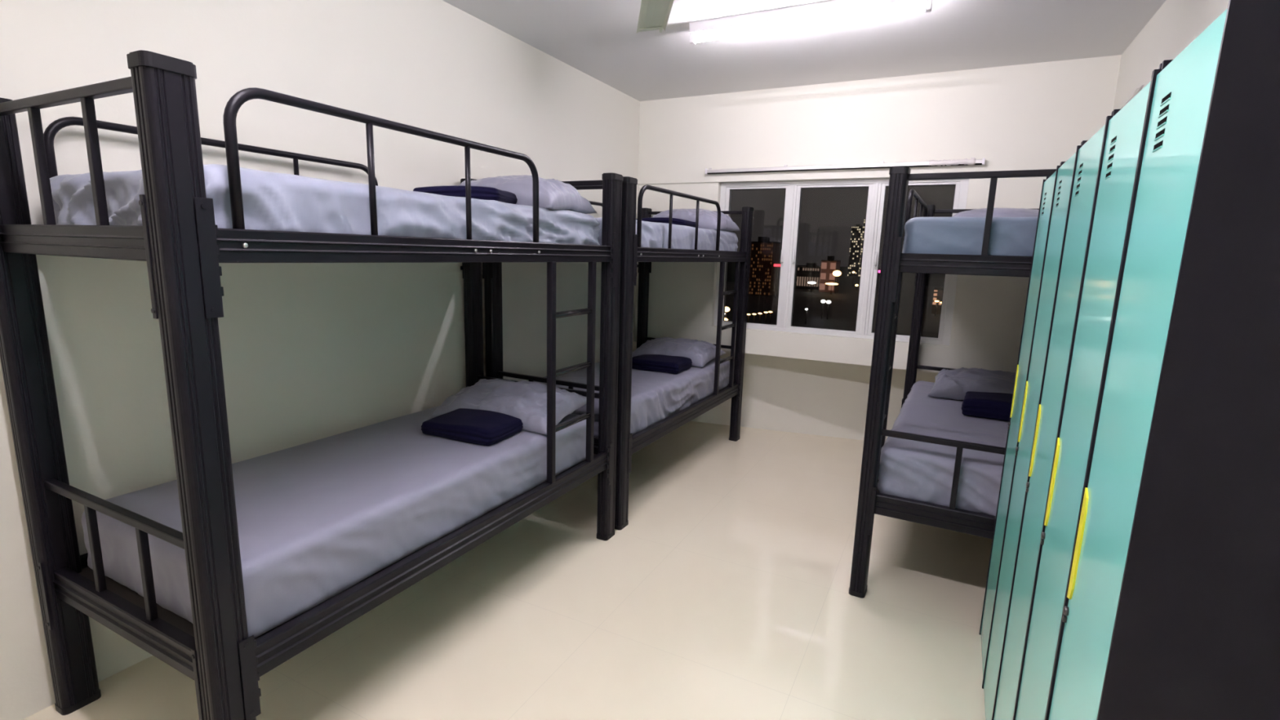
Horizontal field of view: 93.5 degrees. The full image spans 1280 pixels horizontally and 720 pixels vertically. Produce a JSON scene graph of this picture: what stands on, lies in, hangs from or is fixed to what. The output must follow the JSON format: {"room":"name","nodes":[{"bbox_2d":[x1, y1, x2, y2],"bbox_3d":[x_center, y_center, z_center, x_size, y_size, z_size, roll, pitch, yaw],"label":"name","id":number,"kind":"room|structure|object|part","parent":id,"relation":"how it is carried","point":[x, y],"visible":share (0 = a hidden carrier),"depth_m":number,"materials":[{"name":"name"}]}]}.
{"room":"dormitory","nodes":[
{"label":"dormitory","id":0,"kind":"room"},
{"bbox_2d":[0,0,639,719],"bbox_3d":[-1.406,-0.411,2.997,0.200,2.870,7.900,7,11,26],"label":"wall","id":1,"kind":"structure","parent":0,"point":[310,352],"depth_m":2.56,"materials":[{"name":"beige paint"}]},
{"bbox_2d":[22,421,992,719],"bbox_3d":[0.116,1.195,2.470,3.913,0.120,7.900,7,11,26],"label":"floor","id":2,"kind":"structure","parent":0,"point":[723,594],"depth_m":2.58,"materials":[{"name":"beige tile"}]},
{"bbox_2d":[0,49,622,719],"bbox_3d":[-1.014,0.117,2.508,1.002,1.925,2.051,7,11,26],"label":"bunk bed","id":3,"kind":"object","parent":2,"relation":"on","point":[180,239],"visible":0.84,"depth_m":1.70,"materials":[{"name":"black metal"}]},
{"bbox_3d":[-1.864,0.205,1.860,0.068,1.895,0.100,7,11,26],"label":"post","id":4,"kind":"part","parent":3,"relation":"part of","materials":[{"name":"black metal"}]},
{"bbox_3d":[-1.443,-0.306,1.548,0.860,0.080,0.037,7,11,26],"label":"cross rail","id":5,"kind":"part","parent":3,"relation":"part of","materials":[{"name":"black metal"}]},
{"bbox_3d":[-1.448,0.568,2.807,0.035,0.092,1.850,7,11,26],"label":"rail","id":6,"kind":"part","parent":3,"relation":"part of","materials":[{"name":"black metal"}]},
{"bbox_3d":[-1.473,0.758,1.738,0.860,0.092,0.037,7,11,26],"label":"cross rail","id":7,"kind":"part","parent":3,"relation":"part of","materials":[{"name":"black metal"}]},
{"bbox_3d":[-1.046,0.302,1.451,0.068,1.895,0.100,7,11,26],"label":"post","id":8,"kind":"part","parent":3,"relation":"part of","materials":[{"name":"black metal"}]},
{"bbox_3d":[-1.523,-0.661,2.349,0.024,0.342,1.201,7,11,26],"label":"guard rail","id":9,"kind":"part","parent":3,"relation":"part of","materials":[{"name":"black metal"}]},
{"bbox_2d":[49,164,599,245],"bbox_3d":[-0.991,-0.544,2.390,0.900,0.198,1.855,7,11,26],"label":"mattress","id":10,"kind":"object","parent":3,"relation":"on","point":[271,201],"visible":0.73,"depth_m":1.71,"materials":[{"name":"grey fabric"}]},
{"bbox_2d":[413,185,517,204],"bbox_3d":[-0.748,-0.706,2.596,0.381,0.071,0.262,3,10,7],"label":"folded blanket","id":11,"kind":"object","parent":10,"relation":"on","point":[482,193],"visible":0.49,"depth_m":2.47,"materials":[{"name":"blue fabric"}]},
{"bbox_2d":[459,174,596,213],"bbox_3d":[-0.596,-0.798,2.905,0.660,0.173,0.420,6,11,23],"label":"pillow","id":12,"kind":"object","parent":10,"relation":"on","point":[553,194],"visible":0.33,"depth_m":2.72,"materials":[{"name":"grey fabric"}]},
{"bbox_2d":[81,405,586,639],"bbox_3d":[-1.028,0.492,2.560,0.854,0.239,1.824,7,11,26],"label":"mattress","id":13,"kind":"object","parent":3,"relation":"on","point":[316,519],"visible":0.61,"depth_m":2.05,"materials":[{"name":"grey fabric"}]},
{"bbox_2d":[421,408,523,445],"bbox_3d":[-0.770,0.299,2.770,0.394,0.083,0.275,6,11,23],"label":"folded blanket","id":14,"kind":"object","parent":13,"relation":"on","point":[474,426],"visible":1,"depth_m":2.69,"materials":[{"name":"blue fabric"}]},
{"bbox_2d":[429,378,586,435],"bbox_3d":[-0.654,0.205,3.070,0.680,0.170,0.436,6,11,21],"label":"pillow","id":15,"kind":"object","parent":13,"relation":"on","point":[526,401],"visible":0.8,"depth_m":2.97,"materials":[{"name":"grey fabric"}]},
{"bbox_3d":[-0.692,-0.563,1.934,0.024,0.342,1.201,7,11,26],"label":"guard rail","id":16,"kind":"part","parent":3,"relation":"part of","materials":[{"name":"black metal"}]},
{"bbox_3d":[-0.578,-0.397,2.198,0.035,0.080,1.850,7,11,26],"label":"rail","id":17,"kind":"part","parent":3,"relation":"part of","materials":[{"name":"black metal"}]},
{"bbox_3d":[-0.608,0.666,2.388,0.035,0.092,1.850,7,11,26],"label":"rail","id":18,"kind":"part","parent":3,"relation":"part of","materials":[{"name":"black metal"}]},
{"bbox_3d":[-0.981,-0.074,3.564,0.068,1.895,0.100,7,11,26],"label":"post","id":19,"kind":"part","parent":3,"relation":"part of","materials":[{"name":"black metal"}]},
{"bbox_3d":[-0.583,0.476,3.458,0.860,0.092,0.037,7,11,26],"label":"cross rail","id":20,"kind":"part","parent":3,"relation":"part of","materials":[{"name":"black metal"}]},
{"bbox_3d":[-0.163,0.022,3.156,0.068,1.895,0.100,7,11,26],"label":"post","id":21,"kind":"part","parent":3,"relation":"part of","materials":[{"name":"black metal"}]},
{"bbox_2d":[484,176,753,530],"bbox_3d":[-0.033,-0.183,4.341,1.002,1.925,2.051,7,11,28],"label":"bunk bed","id":22,"kind":"object","parent":2,"relation":"on","point":[632,252],"visible":0.57,"depth_m":3.67,"materials":[{"name":"black metal"}]},
{"bbox_3d":[-0.899,-0.098,3.712,0.068,1.895,0.100,7,11,28],"label":"post","id":23,"kind":"part","parent":22,"relation":"part of","materials":[{"name":"black metal"}]},
{"bbox_3d":[-0.543,-0.963,4.194,0.024,0.342,1.201,7,11,28],"label":"guard rail","id":24,"kind":"part","parent":22,"relation":"part of","materials":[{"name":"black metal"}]},
{"bbox_3d":[-0.514,0.456,3.581,0.860,0.092,0.037,7,11,28],"label":"cross rail","id":25,"kind":"part","parent":22,"relation":"part of","materials":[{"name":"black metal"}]},
{"bbox_3d":[-0.091,0.001,3.285,0.068,1.895,0.100,7,11,28],"label":"post","id":26,"kind":"part","parent":22,"relation":"part of","materials":[{"name":"black metal"}]},
{"bbox_2d":[533,358,729,436],"bbox_3d":[-0.047,0.193,4.392,0.885,0.241,1.855,7,11,28],"label":"mattress","id":27,"kind":"object","parent":22,"relation":"on","point":[655,396],"visible":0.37,"depth_m":4.02,"materials":[{"name":"grey fabric"}]},
{"bbox_2d":[631,354,692,373],"bbox_3d":[0.142,0.022,4.462,0.426,0.087,0.303,6,11,25],"label":"folded blanket","id":28,"kind":"object","parent":27,"relation":"on","point":[650,362],"visible":0.96,"depth_m":4.36,"materials":[{"name":"blue fabric"}]},
{"bbox_2d":[632,337,726,367],"bbox_3d":[0.297,-0.084,4.860,0.680,0.166,0.437,8,12,30],"label":"pillow","id":29,"kind":"object","parent":27,"relation":"on","point":[700,353],"visible":0.84,"depth_m":4.74,"materials":[{"name":"grey fabric"}]},
{"bbox_3d":[0.024,-0.373,5.396,0.068,1.895,0.100,7,11,28],"label":"post","id":30,"kind":"part","parent":22,"relation":"part of","materials":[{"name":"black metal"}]},
{"bbox_2d":[595,217,737,251],"bbox_3d":[-0.026,-0.838,4.193,0.878,0.194,1.850,7,11,28],"label":"mattress","id":31,"kind":"object","parent":22,"relation":"on","point":[654,234],"visible":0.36,"depth_m":3.83,"materials":[{"name":"grey fabric"}]},
{"bbox_2d":[635,217,698,227],"bbox_3d":[0.176,-1.003,4.415,0.457,0.070,0.265,7,11,28],"label":"folded blanket","id":32,"kind":"object","parent":31,"relation":"on","point":[660,220],"visible":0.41,"depth_m":4.27,"materials":[{"name":"blue fabric"}]},
{"bbox_2d":[653,208,740,231],"bbox_3d":[0.393,-1.096,4.720,0.680,0.175,0.420,8,12,31],"label":"pillow","id":33,"kind":"object","parent":31,"relation":"on","point":[708,219],"visible":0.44,"depth_m":4.54,"materials":[{"name":"grey fabric"}]},
{"bbox_3d":[0.278,-0.862,3.760,0.024,0.342,1.201,7,11,28],"label":"guard rail","id":34,"kind":"part","parent":22,"relation":"part of","materials":[{"name":"black metal"}]},
{"bbox_3d":[0.367,0.368,4.211,0.035,0.092,1.850,7,11,28],"label":"rail","id":35,"kind":"part","parent":22,"relation":"part of","materials":[{"name":"black metal"}]},
{"bbox_3d":[0.397,-0.695,4.021,0.035,0.080,1.850,7,11,28],"label":"rail","id":36,"kind":"part","parent":22,"relation":"part of","materials":[{"name":"black metal"}]},
{"bbox_3d":[0.833,-0.273,4.969,0.068,1.895,0.100,7,11,28],"label":"post","id":37,"kind":"part","parent":22,"relation":"part of","materials":[{"name":"black metal"}]},
{"bbox_2d":[848,165,1056,598],"bbox_3d":[1.925,0.059,3.299,1.002,1.925,2.051,7,11,28],"label":"bunk bed","id":38,"kind":"object","parent":2,"relation":"on","point":[894,263],"visible":0.43,"depth_m":2.59,"materials":[{"name":"black metal"}]},
{"bbox_3d":[1.056,0.143,2.674,0.068,1.895,0.100,7,11,28],"label":"post","id":39,"kind":"part","parent":38,"relation":"part of","materials":[{"name":"black metal"}]},
{"bbox_3d":[1.660,-0.795,3.608,0.024,0.342,1.201,7,11,28],"label":"guard rail","id":40,"kind":"part","parent":38,"relation":"part of","materials":[{"name":"black metal"}]},
{"bbox_3d":[1.987,-0.130,4.354,0.068,1.895,0.100,7,11,28],"label":"post","id":41,"kind":"part","parent":38,"relation":"part of","materials":[{"name":"black metal"}]},
{"bbox_3d":[1.441,0.698,2.541,0.860,0.092,0.037,7,11,28],"label":"cross rail","id":42,"kind":"part","parent":38,"relation":"part of","materials":[{"name":"black metal"}]},
{"bbox_2d":[876,380,1008,515],"bbox_3d":[1.909,0.433,3.363,0.881,0.246,1.880,7,11,28],"label":"mattress","id":43,"kind":"object","parent":38,"relation":"on","point":[921,471],"visible":0.38,"depth_m":2.72,"materials":[{"name":"grey fabric"}]},
{"bbox_2d":[928,367,1016,399],"bbox_3d":[2.189,0.157,3.762,0.672,0.176,0.436,7,11,28],"label":"pillow","id":44,"kind":"object","parent":43,"relation":"on","point":[954,384],"visible":0.55,"depth_m":3.71,"materials":[{"name":"grey fabric"}]},
{"bbox_2d":[961,391,1013,421],"bbox_3d":[2.050,0.263,3.344,0.465,0.112,0.296,7,11,28],"label":"folded blanket","id":45,"kind":"object","parent":43,"relation":"on","point":[997,406],"visible":0.41,"depth_m":3.30,"materials":[{"name":"blue fabric"}]},
{"bbox_3d":[1.472,-0.366,2.351,0.860,0.080,0.037,7,11,28],"label":"cross rail","id":46,"kind":"part","parent":38,"relation":"part of","materials":[{"name":"black metal"}]},
{"bbox_2d":[902,217,1037,256],"bbox_3d":[1.938,-0.601,3.179,0.858,0.194,1.856,7,11,28],"label":"mattress","id":47,"kind":"object","parent":38,"relation":"on","point":[1009,236],"visible":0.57,"depth_m":2.46,"materials":[{"name":"fabric"}]},
{"bbox_2d":[951,208,1039,217],"bbox_3d":[2.239,-0.867,3.737,0.620,0.146,0.420,7,11,28],"label":"pillow","id":48,"kind":"object","parent":47,"relation":"on","point":[997,212],"visible":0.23,"depth_m":3.59,"materials":[{"name":"grey fabric"}]},
{"bbox_2d":[979,162,1061,684],"bbox_3d":[1.585,0.292,2.115,0.481,1.864,0.366,7,11,27],"label":"locker","id":49,"kind":"object","parent":2,"relation":"on","point":[1047,188],"visible":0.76,"depth_m":2.23,"materials":[{"name":"teal metal"}]},
{"bbox_3d":[1.455,0.124,2.340,0.003,0.212,0.026,7,11,27],"label":"handle","id":50,"kind":"part","parent":49,"relation":"part of","materials":[{"name":"yellow plastic"}]},
{"bbox_2d":[982,141,1082,719],"bbox_3d":[1.413,0.345,1.790,0.481,1.864,0.374,7,11,27],"label":"locker","id":51,"kind":"object","parent":2,"relation":"on","point":[1064,172],"visible":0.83,"depth_m":1.89,"materials":[{"name":"teal metal"}]},
{"bbox_3d":[1.285,0.177,2.019,0.003,0.212,0.026,7,11,27],"label":"handle","id":52,"kind":"part","parent":51,"relation":"part of","materials":[{"name":"yellow plastic"}]},
{"bbox_2d":[991,111,1113,719],"bbox_3d":[1.241,0.398,1.467,0.481,1.864,0.364,7,11,27],"label":"locker","id":53,"kind":"object","parent":2,"relation":"on","point":[1087,159],"visible":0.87,"depth_m":1.54,"materials":[{"name":"teal metal"}]},
{"bbox_3d":[1.110,0.230,1.692,0.003,0.212,0.026,7,11,27],"label":"handle","id":54,"kind":"part","parent":53,"relation":"part of","materials":[{"name":"yellow plastic"}]},
{"bbox_2d":[1013,62,1162,719],"bbox_3d":[1.076,0.449,1.157,0.481,1.864,0.344,7,11,27],"label":"locker","id":55,"kind":"object","parent":2,"relation":"on","point":[1124,130],"visible":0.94,"depth_m":1.20,"materials":[{"name":"teal metal"}]},
{"bbox_3d":[0.941,0.282,1.373,0.003,0.212,0.026,7,11,27],"label":"handle","id":56,"kind":"part","parent":55,"relation":"part of","materials":[{"name":"yellow plastic"}]},
{"bbox_2d":[1044,0,1279,719],"bbox_3d":[0.922,0.496,0.869,0.481,1.864,0.314,7,11,27],"label":"locker","id":57,"kind":"object","parent":2,"relation":"on","point":[1171,608],"visible":1,"depth_m":0.76,"materials":[{"name":"teal metal"}]},
{"bbox_3d":[0.780,0.332,1.072,0.003,0.212,0.026,7,11,27],"label":"handle","id":58,"kind":"part","parent":57,"relation":"part of","materials":[{"name":"yellow plastic"}]},
{"bbox_2d":[442,0,1165,101],"bbox_3d":[0.008,-1.653,1.582,3.913,0.150,7.062,7,11,26],"label":"ceiling","id":59,"kind":"structure","parent":0,"point":[599,39],"depth_m":3.57,"materials":[{"name":"white paint"}]},
{"bbox_2d":[635,0,674,33],"bbox_3d":[0.225,-1.391,1.744,1.081,0.410,1.227,7,11,26],"label":"ceiling fan","id":60,"kind":"object","parent":59,"relation":"hanging from","point":[654,15],"visible":1,"depth_m":2.34,"materials":[{"name":"grey paint"}]},
{"bbox_2d":[688,0,932,44],"bbox_3d":[0.841,-1.782,3.143,1.240,0.098,0.088,7,11,26],"label":"tube light","id":61,"kind":"object","parent":59,"relation":"attached to","point":[833,7],"visible":1,"depth_m":3.12,"materials":[{"name":"white plastic"}]},
{"bbox_2d":[690,351,937,440],"bbox_3d":[1.683,0.307,5.394,3.313,0.788,0.880,7,11,26],"label":"wall","id":62,"kind":"structure","parent":0,"point":[780,393],"depth_m":5.30,"materials":[{"name":"beige paint"}]},
{"bbox_2d":[634,54,1121,373],"bbox_3d":[1.695,-1.097,5.088,3.313,2.082,1.102,7,11,26],"label":"wall","id":63,"kind":"structure","parent":0,"point":[1036,116],"depth_m":4.37,"materials":[{"name":"beige paint"}]},
{"bbox_2d":[714,177,968,345],"bbox_3d":[1.481,-0.793,4.728,1.825,1.195,0.107,7,11,26],"label":"window","id":64,"kind":"structure","parent":63,"relation":"in","point":[877,187],"depth_m":4.65,"materials":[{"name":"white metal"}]},
{"bbox_3d":[0.947,-0.855,5.006,0.525,1.133,0.048,7,11,26],"label":"sash","id":65,"kind":"part","parent":64,"relation":"part of","materials":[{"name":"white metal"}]},
{"bbox_3d":[1.145,-0.824,4.858,0.018,0.130,0.039,7,11,26],"label":"handle","id":66,"kind":"part","parent":64,"relation":"part of","materials":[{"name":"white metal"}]},
{"bbox_3d":[1.230,-0.814,4.816,0.018,0.130,0.039,7,11,26],"label":"handle","id":67,"kind":"part","parent":64,"relation":"part of","materials":[{"name":"white metal"}]},
{"bbox_3d":[1.484,-0.791,4.737,0.563,1.133,0.048,7,11,26],"label":"sash","id":68,"kind":"part","parent":64,"relation":"part of","materials":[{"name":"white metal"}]},
{"bbox_3d":[1.779,-0.749,4.542,0.018,0.130,0.039,7,11,26],"label":"handle","id":69,"kind":"part","parent":64,"relation":"part of","materials":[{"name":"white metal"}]},
{"bbox_3d":[2.019,-0.728,4.470,0.520,1.133,0.048,7,11,26],"label":"sash","id":70,"kind":"part","parent":64,"relation":"part of","materials":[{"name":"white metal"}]},
{"bbox_2d":[705,157,985,174],"bbox_3d":[1.434,-1.448,4.506,2.006,0.053,0.058,7,11,26],"label":"rail","id":71,"kind":"object","parent":63,"relation":"attached to","point":[972,161],"visible":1,"depth_m":4.43,"materials":[{"name":"grey metal"}]},
{"bbox_2d":[1112,0,1228,111],"bbox_3d":[1.719,-0.043,1.435,0.200,2.870,7.900,7,11,26],"label":"wall","id":72,"kind":"structure","parent":0,"point":[1176,24],"depth_m":2.91,"materials":[{"name":"beige paint"}]},
{"label":"outside","id":73,"kind":"structure","parent":0,"visible":0},
{"bbox_2d":[724,265,944,337],"bbox_3d":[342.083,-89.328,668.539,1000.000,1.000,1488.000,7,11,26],"label":"ground","id":74,"kind":"structure","parent":73,"point":[842,308],"depth_m":245.82,"materials":[{"name":"black asphalt"}]},
{"bbox_2d":[724,306,729,318],"bbox_3d":[22.405,-10.789,157.177,1.902,6.300,1.200,7,11,26],"label":"street lamp","id":75,"kind":"object","parent":74,"relation":"on","point":[726,308],"visible":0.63,"depth_m":156.29,"materials":[{"name":"white"}]},
{"bbox_2d":[726,253,780,283],"bbox_3d":[81.765,-70.154,447.075,38.380,24.500,20.200,7,11,26],"label":"building","id":76,"kind":"structure","parent":74,"relation":"on","point":[731,265],"depth_m":444.14,"materials":[{"name":"grey"}]},
{"bbox_2d":[748,236,780,295],"bbox_3d":[63.046,-48.334,308.922,12.928,29.100,14.140,7,11,26],"label":"building","id":77,"kind":"structure","parent":74,"relation":"on","point":[765,253],"depth_m":303.03,"materials":[{"name":"brown"}]},
{"bbox_2d":[773,263,780,297],"bbox_3d":[65.668,-38.176,290.036,3.200,15.900,0.700,7,11,26],"label":"lit sign","id":78,"kind":"object","parent":74,"relation":"on","point":[777,265],"visible":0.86,"depth_m":289.36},
{"bbox_3d":[65.736,-38.197,290.168,0.400,15.900,0.400,7,11,26],"label":"post","id":79,"kind":"part","parent":78,"relation":"part of","materials":[{"name":"grey metal"}]},
{"bbox_2d":[795,262,820,289],"bbox_3d":[106.730,-52.382,375.525,15.352,16.100,12.120,7,11,26],"label":"building","id":80,"kind":"structure","parent":74,"relation":"on","point":[811,273],"depth_m":371.01,"materials":[{"name":"grey"}]},
{"bbox_2d":[821,299,825,319],"bbox_3d":[58.911,-16.330,194.240,1.427,6.225,0.900,7,11,26],"label":"street lamp","id":81,"kind":"object","parent":74,"relation":"on","point":[823,301],"visible":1,"depth_m":194.01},
{"bbox_2d":[826,300,831,319],"bbox_3d":[60.422,-16.103,193.493,1.427,6.125,0.900,7,11,26],"label":"street lamp","id":82,"kind":"object","parent":74,"relation":"on","point":[827,301],"visible":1,"depth_m":193.23,"materials":[{"name":"white"}]},
{"bbox_2d":[818,255,840,292],"bbox_3d":[111.068,-50.384,351.963,8.585,20.700,14.140,7,11,26],"label":"building","id":83,"kind":"structure","parent":74,"relation":"on","point":[828,266],"depth_m":346.49,"materials":[{"name":"brown"}]},
{"bbox_2d":[825,282,838,291],"bbox_3d":[103.838,-38.764,326.649,6.848,6.330,1.080,7,11,26],"label":"street lamp","id":84,"kind":"object","parent":74,"relation":"on","point":[828,283],"visible":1,"depth_m":326.06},
{"bbox_2d":[832,270,841,293],"bbox_3d":[108.747,-43.198,333.621,4.565,12.880,2.880,7,11,26],"label":"street lamp","id":85,"kind":"object","parent":74,"relation":"on","point":[837,273],"visible":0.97,"depth_m":332.00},
{"bbox_2d":[847,224,863,276],"bbox_3d":[238.746,-120.814,664.682,11.110,56.500,20.200,7,11,26],"label":"building","id":86,"kind":"structure","parent":74,"relation":"on","point":[856,236],"depth_m":656.24,"materials":[{"name":"grey"}]},
{"bbox_2d":[858,218,865,276],"bbox_3d":[251.591,-124.236,663.142,11.615,64.500,20.200,7,11,26],"label":"building","id":87,"kind":"structure","parent":74,"relation":"on","point":[864,219],"depth_m":656.80,"materials":[{"name":"grey"}]},
{"bbox_2d":[931,287,943,314],"bbox_3d":[116.818,-23.262,225.881,12.120,12.000,10.100,7,11,26],"label":"building","id":88,"kind":"structure","parent":74,"relation":"on","point":[938,291],"depth_m":223.71,"materials":[{"name":"brown"}]}
]}

